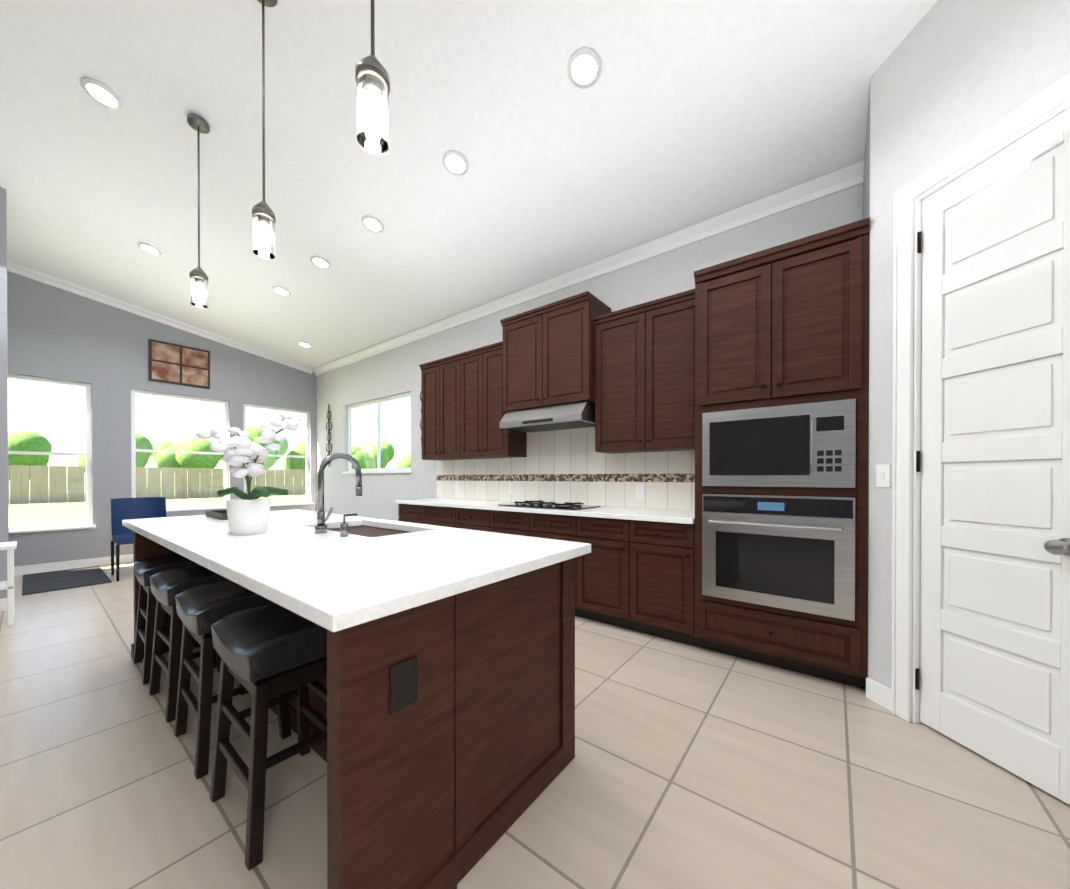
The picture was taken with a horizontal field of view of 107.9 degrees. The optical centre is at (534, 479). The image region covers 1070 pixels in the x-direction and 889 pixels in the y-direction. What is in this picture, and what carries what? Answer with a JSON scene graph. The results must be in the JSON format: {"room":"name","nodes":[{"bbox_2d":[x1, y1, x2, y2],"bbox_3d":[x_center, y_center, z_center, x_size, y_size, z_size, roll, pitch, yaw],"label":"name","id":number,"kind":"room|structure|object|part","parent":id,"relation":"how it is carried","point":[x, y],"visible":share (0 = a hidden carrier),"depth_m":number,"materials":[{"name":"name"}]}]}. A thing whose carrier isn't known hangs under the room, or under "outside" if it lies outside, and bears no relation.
{"room":"kitchen","nodes":[
{"label":"kitchen","id":0,"kind":"room"},
{"bbox_2d":[0,187,8,598],"bbox_3d":[-6.211,-0.750,1.768,0.120,3.888,4.530,0,0,37],"label":"wall","id":1,"kind":"structure","parent":0,"point":[4,518],"depth_m":3.51,"materials":[{"name":"paint"}]},
{"bbox_2d":[0,598,6,610],"bbox_3d":[-6.161,1.138,1.749,0.035,0.109,4.545,0,0,37],"label":"baseboard","id":2,"kind":"structure","parent":1,"relation":"attached to","point":[3,602],"depth_m":3.51,"materials":[{"name":"white wood"}]},
{"bbox_2d":[7,271,316,566],"bbox_3d":[-6.763,-0.762,4.334,0.120,3.888,8.170,0,0,37],"label":"wall","id":3,"kind":"structure","parent":0,"point":[64,335],"depth_m":5.37,"materials":[{"name":"paint"}]},
{"bbox_2d":[14,554,133,575],"bbox_3d":[-6.674,1.126,4.350,0.015,0.109,8.050,0,0,37],"label":"baseboard","id":4,"kind":"structure","parent":3,"relation":"attached to","point":[49,567],"depth_m":5.09,"materials":[{"name":"white wood"}]},
{"bbox_2d":[7,260,310,373],"bbox_3d":[-6.682,-2.350,4.277,0.070,0.708,7.950,0,0,37],"label":"crown molding","id":5,"kind":"structure","parent":3,"relation":"attached to","point":[12,267],"depth_m":5.60,"materials":[{"name":"white wood"}]},
{"bbox_2d":[148,339,209,388],"bbox_3d":[-5.420,-1.746,5.952,0.035,0.600,0.700,0,0,37],"label":"picture","id":6,"kind":"object","parent":3,"relation":"attached to","point":[171,363],"visible":1,"depth_m":5.92,"materials":[{"name":"brown"}]},
{"bbox_2d":[8,374,411,533],"bbox_3d":[-4.246,-0.317,5.071,3.160,1.950,4.120,0,0,37],"label":"window frames","id":7,"kind":"structure","parent":3,"relation":"in","point":[23,528],"depth_m":5.85,"materials":[{"name":"white"}]},
{"bbox_2d":[419,353,462,460],"bbox_3d":[-1.046,-0.841,4.888,0.800,1.180,0.328,0,0,37],"label":"upper cabinet","id":8,"kind":"object","parent":0,"relation":"attached to","point":[441,381],"depth_m":4.75,"materials":[{"name":"brown wood"}]},
{"bbox_2d":[0,0,937,368],"bbox_3d":[-2.235,-2.417,0.930,11.440,0.706,8.290,0,0,37],"label":"ceiling","id":9,"kind":"structure","parent":0,"point":[678,114],"depth_m":2.69,"materials":[{"name":"paint"}]},
{"bbox_2d":[80,78,122,110],"bbox_3d":[-2.863,-2.545,2.575,0.189,0.040,0.189,0,0,31],"label":"recessed light","id":10,"kind":"object","parent":9,"relation":"in","point":[99,92],"depth_m":2.57,"materials":[{"name":"white plastic"}]},
{"bbox_2d":[137,242,161,255],"bbox_3d":[-4.146,-2.478,4.189,0.189,0.040,0.189,0,0,31],"label":"recessed light","id":11,"kind":"object","parent":9,"relation":"in","point":[146,247],"depth_m":4.18,"materials":[{"name":"white plastic"}]},
{"bbox_2d":[187,114,209,307],"bbox_3d":[-2.337,-1.847,2.706,0.120,1.272,0.120,0,0,37],"label":"pendant light","id":12,"kind":"object","parent":9,"relation":"hanging from","point":[198,275],"visible":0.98,"depth_m":2.69,"materials":[{"name":"white glass"}]},
{"bbox_2d":[252,0,276,258],"bbox_3d":[-1.369,-1.808,1.963,0.120,1.342,0.120,0,0,37],"label":"pendant light","id":13,"kind":"object","parent":9,"relation":"hanging from","point":[264,217],"visible":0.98,"depth_m":1.96,"materials":[{"name":"white glass"}]},
{"bbox_2d":[272,286,290,295],"bbox_3d":[-3.120,-2.316,4.789,0.189,0.040,0.189,0,0,31],"label":"recessed light","id":14,"kind":"object","parent":9,"relation":"in","point":[280,290],"depth_m":4.78,"materials":[{"name":"white plastic"}]},
{"bbox_2d":[298,342,311,347],"bbox_3d":[-3.753,-2.196,6.347,0.189,0.040,0.189,0,0,31],"label":"recessed light","id":15,"kind":"object","parent":9,"relation":"in","point":[304,344],"depth_m":6.33,"materials":[{"name":"white plastic"}]},
{"bbox_2d":[310,256,330,268],"bbox_3d":[-2.287,-2.313,4.150,0.189,0.040,0.189,0,0,31],"label":"recessed light","id":16,"kind":"object","parent":9,"relation":"in","point":[318,261],"depth_m":4.14,"materials":[{"name":"white plastic"}]},
{"bbox_2d":[355,0,389,154],"bbox_3d":[-0.507,-1.770,1.214,0.120,1.432,0.120,0,0,37],"label":"pendant light","id":17,"kind":"object","parent":9,"relation":"hanging from","point":[372,79],"visible":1,"depth_m":1.18,"materials":[{"name":"white glass"}]},
{"bbox_2d":[361,215,383,232],"bbox_3d":[-1.469,-2.310,3.524,0.189,0.040,0.189,0,0,31],"label":"recessed light","id":18,"kind":"object","parent":9,"relation":"in","point":[373,224],"depth_m":3.51,"materials":[{"name":"white plastic"}]},
{"bbox_2d":[442,150,468,175],"bbox_3d":[-0.580,-2.306,2.842,0.189,0.040,0.189,0,0,31],"label":"recessed light","id":19,"kind":"object","parent":9,"relation":"in","point":[454,162],"depth_m":2.83,"materials":[{"name":"white"}]},
{"bbox_2d":[567,48,600,88],"bbox_3d":[0.277,-2.303,2.185,0.189,0.040,0.189,0,0,31],"label":"recessed light","id":20,"kind":"object","parent":9,"relation":"in","point":[584,69],"depth_m":2.18,"materials":[{"name":"white plastic"}]},
{"bbox_2d":[463,345,530,460],"bbox_3d":[-0.504,-0.839,4.473,0.801,1.180,0.328,0,0,37],"label":"upper cabinet","id":21,"kind":"object","parent":0,"relation":"attached to","point":[481,440],"depth_m":4.33,"materials":[{"name":"brown wood"}]},
{"bbox_2d":[0,561,1069,888],"bbox_3d":[-2.235,1.228,0.947,11.440,0.060,8.290,0,0,37],"label":"floor","id":22,"kind":"structure","parent":0,"point":[692,767],"depth_m":1.49,"materials":[{"name":"tile"}]},
{"bbox_2d":[0,541,16,625],"bbox_3d":[-4.455,0.861,3.145,0.360,0.648,0.320,0,0,37],"label":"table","id":23,"kind":"object","parent":22,"relation":"on","point":[9,547],"visible":1,"depth_m":3.15,"materials":[{"name":"white wood"}]},
{"bbox_2d":[22,566,111,594],"bbox_3d":[-5.546,1.174,4.600,1.300,0.011,0.620,0,0,37],"label":"mat","id":24,"kind":"object","parent":22,"relation":"on","point":[35,583],"visible":1,"depth_m":4.54,"materials":[{"name":"grey fabric"}]},
{"bbox_2d":[111,497,165,580],"bbox_3d":[-4.922,0.708,4.864,0.626,0.938,0.492,0,0,37],"label":"chair","id":25,"kind":"object","parent":22,"relation":"on","point":[136,508],"visible":0.52,"depth_m":4.90,"materials":[{"name":"blue fabric"}]},
{"bbox_2d":[133,553,215,684],"bbox_3d":[-2.329,0.848,2.516,0.440,0.682,0.340,0,0,39],"label":"stool","id":26,"kind":"object","parent":22,"relation":"on","point":[146,568],"visible":0.44,"depth_m":2.41,"materials":[{"name":"black leather"}]},
{"bbox_2d":[149,564,248,722],"bbox_3d":[-1.868,0.849,2.163,0.440,0.682,0.340,0,0,37],"label":"stool","id":27,"kind":"object","parent":22,"relation":"on","point":[168,586],"visible":0.56,"depth_m":2.05,"materials":[{"name":"black leather"}]},
{"bbox_2d":[174,580,290,778],"bbox_3d":[-1.408,0.851,1.810,0.440,0.682,0.340,0,0,39],"label":"stool","id":28,"kind":"object","parent":22,"relation":"on","point":[201,609],"visible":0.73,"depth_m":1.69,"materials":[{"name":"black leather"}]},
{"bbox_2d":[210,603,326,869],"bbox_3d":[-0.940,0.853,1.451,0.440,0.682,0.340,0,0,38],"label":"stool","id":29,"kind":"object","parent":22,"relation":"on","point":[266,652],"visible":0.81,"depth_m":1.33,"materials":[{"name":"black leather"}]},
{"bbox_2d":[128,524,574,888],"bbox_3d":[-1.253,0.751,2.127,2.840,0.878,1.017,0,0,37],"label":"kitchen island","id":30,"kind":"object","parent":22,"relation":"on","point":[445,750],"depth_m":1.12,"materials":[{"name":"brown wood"}]},
{"bbox_2d":[122,509,590,635],"bbox_3d":[-1.254,0.291,2.124,2.940,0.039,1.080,0,0,37],"label":"island countertop","id":31,"kind":"structure","parent":30,"relation":"on","point":[337,583],"depth_m":1.35,"materials":[{"name":"white stone"}]},
{"bbox_2d":[206,509,227,519],"bbox_3d":[-2.141,0.211,2.791,0.400,0.114,0.260,0,0,37],"label":"tray","id":32,"kind":"object","parent":31,"relation":"on","point":[220,514],"visible":0.25,"depth_m":2.69,"materials":[{"name":"brown"}]},
{"bbox_2d":[196,413,301,534],"bbox_3d":[-1.476,-0.047,2.025,0.581,0.638,0.442,0,0,37],"label":"orchid","id":33,"kind":"object","parent":31,"relation":"on","point":[248,513],"visible":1,"depth_m":1.92,"materials":[{"name":"white plant"}]},
{"bbox_2d":[314,452,361,535],"bbox_3d":[-0.952,0.065,1.998,0.266,0.413,0.243,0,0,37],"label":"faucet","id":34,"kind":"object","parent":31,"relation":"on","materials":[{"name":"silver metal"}]},
{"bbox_2d":[332,525,411,532],"bbox_3d":[-0.959,0.422,2.214,0.804,0.220,0.404,0,0,37],"label":"sink","id":35,"kind":"object","parent":31,"relation":"in","point":[351,528],"depth_m":2.39,"materials":[{"name":"silver metal"}]},
{"bbox_2d":[398,505,426,523],"bbox_3d":[-1.273,0.739,4.887,0.589,0.877,0.618,0,0,37],"label":"base cabinet","id":36,"kind":"object","parent":22,"relation":"on","point":[406,513],"depth_m":4.64,"materials":[{"name":"brown wood"}]},
{"bbox_2d":[427,505,458,527],"bbox_3d":[-0.876,0.740,4.583,0.648,0.877,0.618,0,0,37],"label":"base cabinet","id":37,"kind":"object","parent":22,"relation":"on","point":[436,515],"depth_m":4.31,"materials":[{"name":"brown wood"}]},
{"bbox_2d":[459,509,494,531],"bbox_3d":[-0.463,0.742,4.266,0.628,0.877,0.618,0,0,37],"label":"base cabinet","id":38,"kind":"object","parent":22,"relation":"on","point":[472,519],"depth_m":3.97,"materials":[{"name":"brown wood"}]},
{"bbox_2d":[495,509,582,617],"bbox_3d":[0.136,0.744,3.807,1.118,0.877,0.618,0,0,37],"label":"base cabinet","id":39,"kind":"object","parent":22,"relation":"on","point":[540,525],"depth_m":3.42,"materials":[{"name":"brown wood"}]},
{"bbox_2d":[395,497,690,524],"bbox_3d":[-0.128,0.283,3.989,3.537,0.039,0.645,0,0,37],"label":"countertop","id":40,"kind":"structure","parent":39,"relation":"on","point":[616,512],"depth_m":3.35,"materials":[{"name":"white stone"}]},
{"bbox_2d":[499,501,602,508],"bbox_3d":[0.127,0.244,3.793,0.900,0.039,0.450,0,0,37],"label":"cooktop","id":41,"kind":"object","parent":40,"relation":"in","point":[530,504],"depth_m":3.75,"materials":[{"name":"black metal"}]},
{"bbox_2d":[583,517,638,631],"bbox_3d":[0.719,0.746,3.360,0.588,0.877,0.618,0,0,37],"label":"base cabinet","id":42,"kind":"object","parent":22,"relation":"on","point":[611,569],"depth_m":3.07,"materials":[{"name":"brown wood"}]},
{"bbox_2d":[639,521,690,644],"bbox_3d":[1.072,0.747,3.089,0.537,0.877,0.618,0,0,37],"label":"base cabinet","id":43,"kind":"object","parent":22,"relation":"on","point":[664,549],"depth_m":2.81,"materials":[{"name":"brown wood"}]},
{"bbox_2d":[691,217,869,688],"bbox_3d":[1.633,-0.094,2.627,0.908,2.563,0.662,0,0,37],"label":"tall cabinet","id":44,"kind":"object","parent":22,"relation":"on","point":[737,389],"depth_m":2.34,"materials":[{"name":"brown wood"}]},
{"bbox_2d":[702,399,855,620],"bbox_3d":[1.435,0.169,2.369,0.798,1.225,0.117,0,0,37],"label":"wall oven","id":45,"kind":"object","parent":44,"relation":"in","point":[779,479],"depth_m":2.33,"materials":[{"name":"silver metal"}]},
{"bbox_2d":[495,291,614,432],"bbox_3d":[0.171,-1.061,3.846,1.028,1.090,0.498,0,0,37],"label":"upper cabinet","id":46,"kind":"object","parent":0,"relation":"attached to","point":[545,357],"depth_m":3.68,"materials":[{"name":"brown wood"}]},
{"bbox_2d":[500,401,594,432],"bbox_3d":[0.167,-0.602,3.841,0.960,0.184,0.488,0,0,37],"label":"range hood","id":47,"kind":"object","parent":46,"relation":"attached to","point":[560,416],"depth_m":3.69,"materials":[{"name":"silver metal"}]},
{"bbox_2d":[311,161,863,375],"bbox_3d":[-1.044,-2.052,5.033,8.100,0.122,0.090,0,0,37],"label":"crown molding","id":48,"kind":"structure","parent":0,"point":[845,178],"depth_m":3.44,"materials":[{"name":"white"}]},
{"bbox_2d":[317,184,862,520],"bbox_3d":[0.250,-0.458,4.181,11.440,3.280,0.120,0,0,37],"label":"wall","id":49,"kind":"structure","parent":0,"point":[389,373],"depth_m":5.17,"materials":[{"name":"paint"}]},
{"bbox_2d":[457,482,460,491],"bbox_3d":[-0.989,0.098,5.032,0.070,0.120,0.008,0,0,37],"label":"electrical outlet plate","id":50,"kind":"object","parent":49,"relation":"attached to","point":[458,483],"depth_m":5.02,"materials":[{"name":"white plastic"}]},
{"bbox_2d":[509,483,513,492],"bbox_3d":[-0.275,0.101,4.484,0.070,0.120,0.008,0,0,37],"label":"electrical outlet plate","id":51,"kind":"object","parent":49,"relation":"attached to","point":[511,485],"depth_m":4.48,"materials":[{"name":"white plastic"}]},
{"bbox_2d":[436,427,694,510],"bbox_3d":[0.064,-0.218,4.237,3.537,0.959,0.015,0,0,37],"label":"backsplash","id":52,"kind":"structure","parent":49,"relation":"attached to","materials":[{"name":"tile"}]},
{"bbox_2d":[636,484,643,497],"bbox_3d":[0.955,0.105,3.541,0.070,0.120,0.008,0,0,37],"label":"electrical outlet plate","id":53,"kind":"object","parent":52,"relation":"attached to","point":[639,487],"depth_m":3.54,"materials":[{"name":"white plastic"}]},
{"bbox_2d":[591,293,690,456],"bbox_3d":[1.003,-0.823,3.317,0.933,1.160,0.328,0,0,37],"label":"upper cabinet","id":54,"kind":"object","parent":0,"relation":"attached to","point":[643,354],"depth_m":3.20,"materials":[{"name":"brown wood"}]},
{"bbox_2d":[863,89,869,676],"bbox_3d":[2.066,-0.549,2.341,0.120,3.480,0.590,0,0,37],"label":"wall","id":55,"kind":"structure","parent":0,"point":[866,197],"depth_m":2.22,"materials":[{"name":"paint"}]},
{"bbox_2d":[868,0,1069,721],"bbox_3d":[2.050,-0.641,0.838,0.120,3.679,2.600,0,0,-8],"label":"wall","id":56,"kind":"structure","parent":0,"point":[948,78],"depth_m":1.87,"materials":[{"name":"paint"}]},
{"bbox_2d":[876,464,890,487],"bbox_3d":[1.826,-0.017,2.042,0.010,0.120,0.070,0,0,-7],"label":"light switch","id":57,"kind":"object","parent":56,"relation":"attached to","point":[883,475],"depth_m":2.04,"materials":[{"name":"white plastic"}]},
{"bbox_2d":[866,73,1069,722],"bbox_3d":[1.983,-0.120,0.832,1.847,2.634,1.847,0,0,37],"label":"door frame","id":58,"kind":"structure","parent":56,"relation":"attached to","point":[900,698],"depth_m":1.90,"materials":[{"name":"white wood"}]},
{"bbox_2d":[915,108,1069,804],"bbox_3d":[1.882,-0.084,1.627,0.137,2.533,0.575,0,0,-8],"label":"pantry door","id":59,"kind":"structure","parent":56,"relation":"in","point":[995,574],"depth_m":1.60,"materials":[{"name":"white wood"}]},
{"bbox_3d":[1.863,-0.087,1.897,0.024,2.220,0.025,0,0,37],"label":"pantry door hinges","id":60,"kind":"part","parent":59,"relation":"part of","materials":[{"name":"black metal"}]},
{"bbox_3d":[1.907,0.245,1.408,0.090,0.064,0.091,0,0,37],"label":"pantry door knob","id":61,"kind":"part","parent":59,"relation":"part of","materials":[{"name":"silver metal"}]},
{"label":"outside","id":62,"kind":"structure","parent":0,"visible":0},
{"bbox_2d":[9,486,305,525],"bbox_3d":[-18.370,1.280,25.921,75.200,0.200,88.050,0,0,37],"label":"lawn","id":63,"kind":"structure","parent":62,"point":[51,507],"depth_m":15.78,"materials":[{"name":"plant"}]},
{"bbox_2d":[8,465,305,503],"bbox_3d":[-6.287,0.282,14.730,35.990,1.899,65.980,0,0,37],"label":"fence","id":64,"kind":"object","parent":63,"relation":"on","point":[210,482],"depth_m":22.89,"materials":[{"name":"brown wood"}]},
{"bbox_2d":[8,426,410,493],"bbox_3d":[-14.196,-2.193,16.446,55.067,6.833,70.308,0,0,37],"label":"tree","id":65,"kind":"object","parent":63,"relation":"on","point":[147,444],"depth_m":29.14,"materials":[{"name":"green plant"}]}
]}

